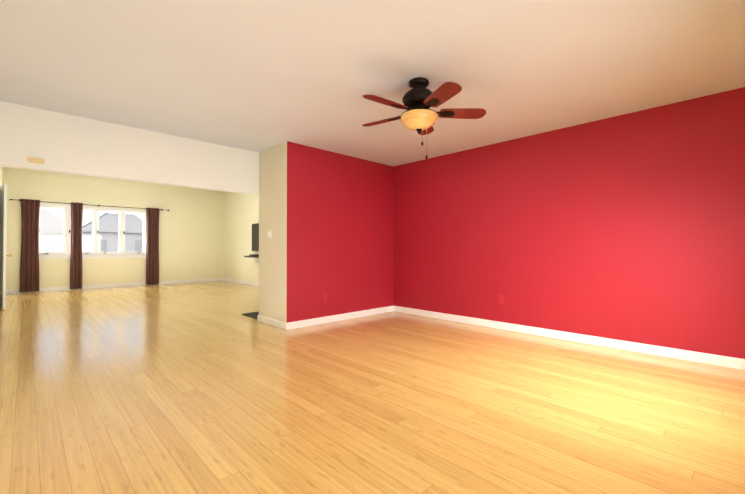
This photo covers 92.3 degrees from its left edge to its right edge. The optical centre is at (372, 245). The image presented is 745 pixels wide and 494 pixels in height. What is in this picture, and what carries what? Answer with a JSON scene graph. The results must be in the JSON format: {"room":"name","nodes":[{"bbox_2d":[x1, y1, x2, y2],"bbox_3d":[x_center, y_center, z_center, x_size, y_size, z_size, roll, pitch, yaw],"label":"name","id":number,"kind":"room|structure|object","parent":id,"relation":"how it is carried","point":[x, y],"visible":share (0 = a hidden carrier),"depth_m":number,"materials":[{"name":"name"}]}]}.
{"room":"living room","nodes":[
{"label":"living room","id":0,"kind":"room"},
{"bbox_2d":[0,166,2,186],"bbox_3d":[-4.382,-0.442,3.808,0.200,3.050,12.850,1,-1,-44],"label":"wall","id":1,"kind":"structure","parent":0,"point":[1,175],"depth_m":7.86,"materials":[{"name":"beige paint"}]},
{"bbox_2d":[0,184,10,309],"bbox_3d":[-6.550,0.029,6.373,0.193,2.148,0.808,1,-1,-44],"label":"door","id":2,"kind":"structure","parent":1,"relation":"in","point":[3,216],"depth_m":6.12,"materials":[{"name":"white wood"}]},
{"bbox_2d":[3,167,223,289],"bbox_3d":[-6.864,-0.364,10.204,5.120,3.050,0.200,1,-1,-44],"label":"wall","id":3,"kind":"structure","parent":0,"point":[191,228],"depth_m":10.09,"materials":[{"name":"beige paint"}]},
{"bbox_2d":[9,199,43,291],"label":"curtains","id":4,"kind":"object","parent":3,"relation":"hanging from","point":[29,259],"depth_m":8.59,"materials":[{"name":"brown fabric"}]},
{"bbox_2d":[64,202,87,288],"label":"curtains","id":5,"kind":"object","parent":3,"relation":"hanging from","point":[76,270],"depth_m":9.20,"materials":[{"name":"brown fabric"}]},
{"bbox_2d":[39,203,146,259],"bbox_3d":[-7.436,-0.330,9.616,2.496,1.388,0.250,1,-1,-44],"label":"window unit","id":6,"kind":"structure","parent":3,"relation":"in","point":[94,253],"depth_m":9.58,"materials":[{"name":"white"}]},
{"bbox_2d":[6,278,221,293],"bbox_3d":[-6.796,1.113,10.101,5.100,0.094,0.018,1,-1,-44],"label":"baseboard","id":7,"kind":"structure","parent":3,"relation":"attached to","point":[212,279],"depth_m":9.81,"materials":[{"name":"white wood"}]},
{"bbox_2d":[138,208,169,284],"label":"curtains","id":8,"kind":"object","parent":3,"relation":"hanging from","point":[152,252],"depth_m":10.41,"materials":[{"name":"brown fabric"}]},
{"bbox_2d":[0,101,258,194],"bbox_3d":[-2.696,-1.357,4.266,2.845,1.208,0.130,1,-1,-44],"label":"header beam","id":9,"kind":"structure","parent":0,"point":[57,142],"depth_m":4.01,"materials":[{"name":"paint"}]},
{"bbox_2d":[27,157,44,163],"bbox_3d":[-3.326,-0.838,3.540,0.125,0.050,0.030,1,-1,-44],"label":"smoke detector","id":10,"kind":"object","parent":9,"relation":"attached to","point":[35,160],"visible":1,"depth_m":3.53,"materials":[{"name":"beige plastic"}]},
{"bbox_2d":[223,191,258,282],"bbox_3d":[-2.470,-0.372,9.485,0.200,3.050,7.340,1,-1,-44],"label":"wall","id":11,"kind":"structure","parent":0,"point":[241,213],"depth_m":10.99,"materials":[{"name":"beige paint"}]},
{"bbox_2d":[222,278,258,285],"bbox_3d":[-2.478,1.104,9.321,0.014,0.094,7.140,1,-1,-44],"label":"baseboard","id":12,"kind":"structure","parent":11,"relation":"attached to","point":[223,279],"depth_m":10.86,"materials":[{"name":"white wood"}]},
{"bbox_2d":[244,254,258,257],"bbox_3d":[-2.998,0.297,9.663,0.300,0.085,1.460,1,-1,-44],"label":"shelf","id":13,"kind":"object","parent":11,"relation":"attached to","point":[253,255],"visible":0.42,"depth_m":9.76,"materials":[{"name":"grey"}]},
{"bbox_2d":[252,223,258,250],"bbox_3d":[-2.937,-0.219,9.742,0.112,0.770,1.320,1,-1,-44],"label":"tv","id":14,"kind":"object","parent":11,"relation":"attached to","point":[255,237],"visible":0.35,"depth_m":10.01,"materials":[{"name":"black"}]},
{"bbox_2d":[259,141,393,322],"bbox_3d":[-0.478,-0.418,5.772,2.495,3.050,0.770,1,-1,-44],"label":"wall pillar","id":15,"kind":"structure","parent":0,"point":[326,217],"depth_m":5.08,"materials":[{"name":"red paint"}]},
{"bbox_2d":[268,230,271,237],"bbox_3d":[-1.417,-0.150,4.938,0.010,0.115,0.119,1,-1,-44],"label":"switch plate","id":16,"kind":"object","parent":15,"relation":"attached to","point":[269,233],"visible":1,"depth_m":4.93,"materials":[{"name":"beige plastic"}]},
{"bbox_2d":[322,293,326,301],"bbox_3d":[-0.671,0.737,5.030,0.072,0.115,0.008,1,-1,-44],"label":"outlet","id":17,"kind":"object","parent":15,"relation":"attached to","point":[324,299],"depth_m":5.03,"materials":[{"name":"red plastic"}]},
{"bbox_2d":[282,306,393,329],"bbox_3d":[-0.387,1.055,5.297,2.019,0.094,0.022,1,-1,-44],"label":"baseboard","id":18,"kind":"structure","parent":15,"relation":"attached to","point":[327,319],"depth_m":5.12,"materials":[{"name":"white wood"}]},
{"bbox_2d":[0,281,744,493],"bbox_3d":[-2.469,1.156,5.637,5.520,0.100,12.850,1,-1,-44],"label":"floor","id":19,"kind":"structure","parent":0,"point":[196,388],"depth_m":2.36,"materials":[{"name":"brown wood"}]},
{"bbox_2d":[242,311,258,318],"bbox_3d":[-1.540,1.101,5.812,0.940,0.014,0.610,1,-1,-44],"label":"mat","id":20,"kind":"object","parent":19,"relation":"on","point":[253,314],"visible":0.29,"depth_m":5.63,"materials":[{"name":"grey stone"}]},
{"bbox_2d":[258,315,281,328],"bbox_3d":[-1.377,1.050,4.879,0.014,0.094,0.720,1,-1,-44],"label":"baseboard","id":21,"kind":"structure","parent":19,"relation":"on","point":[262,319],"depth_m":4.88,"materials":[{"name":"white wood"}]},
{"bbox_2d":[0,0,744,165],"bbox_3d":[0.081,-1.796,3.033,5.520,0.860,5.510,1,-1,-44],"label":"ceiling","id":22,"kind":"structure","parent":0,"point":[258,76],"depth_m":2.70,"materials":[{"name":"paint"}]},
{"bbox_2d":[362,77,485,158],"bbox_3d":[0.355,-1.041,2.983,1.061,0.651,1.077,1,-1,-44],"label":"fan","id":23,"kind":"object","parent":22,"relation":"hanging from","point":[419,100],"visible":1,"depth_m":2.90,"materials":[{"name":"brown wood"}]},
{"bbox_2d":[394,87,744,358],"bbox_3d":[2.168,-0.128,4.494,0.460,2.440,4.740,1,-1,-44],"label":"wall","id":24,"kind":"structure","parent":0,"point":[629,227],"depth_m":3.88,"materials":[{"name":"paint"}]},
{"bbox_2d":[498,295,503,303],"bbox_3d":[1.673,0.705,4.660,0.008,0.115,0.072,1,-1,-44],"label":"outlet","id":25,"kind":"object","parent":24,"relation":"attached to","point":[500,299],"depth_m":4.65,"materials":[{"name":"red plastic"}]},
{"bbox_2d":[394,306,744,369],"bbox_3d":[1.916,1.044,4.397,0.018,0.094,4.510,1,-1,-44],"label":"baseboard","id":26,"kind":"structure","parent":24,"relation":"attached to","point":[717,360],"depth_m":3.86,"materials":[{"name":"white wood"}]},
{"label":"outside","id":27,"kind":"structure","parent":0,"visible":0},
{"bbox_3d":[-35.785,4.586,36.780,120.000,0.200,77.300,1,-1,-44],"label":"ground","id":28,"kind":"structure","parent":27,"visible":0},
{"bbox_2d":[40,209,142,251],"bbox_3d":[-31.290,0.115,43.265,21.600,8.900,10.300,1,-1,-44],"label":"house","id":29,"kind":"structure","parent":28,"relation":"on","point":[107,237],"depth_m":38.37,"materials":[{"name":"grey"}]}
]}

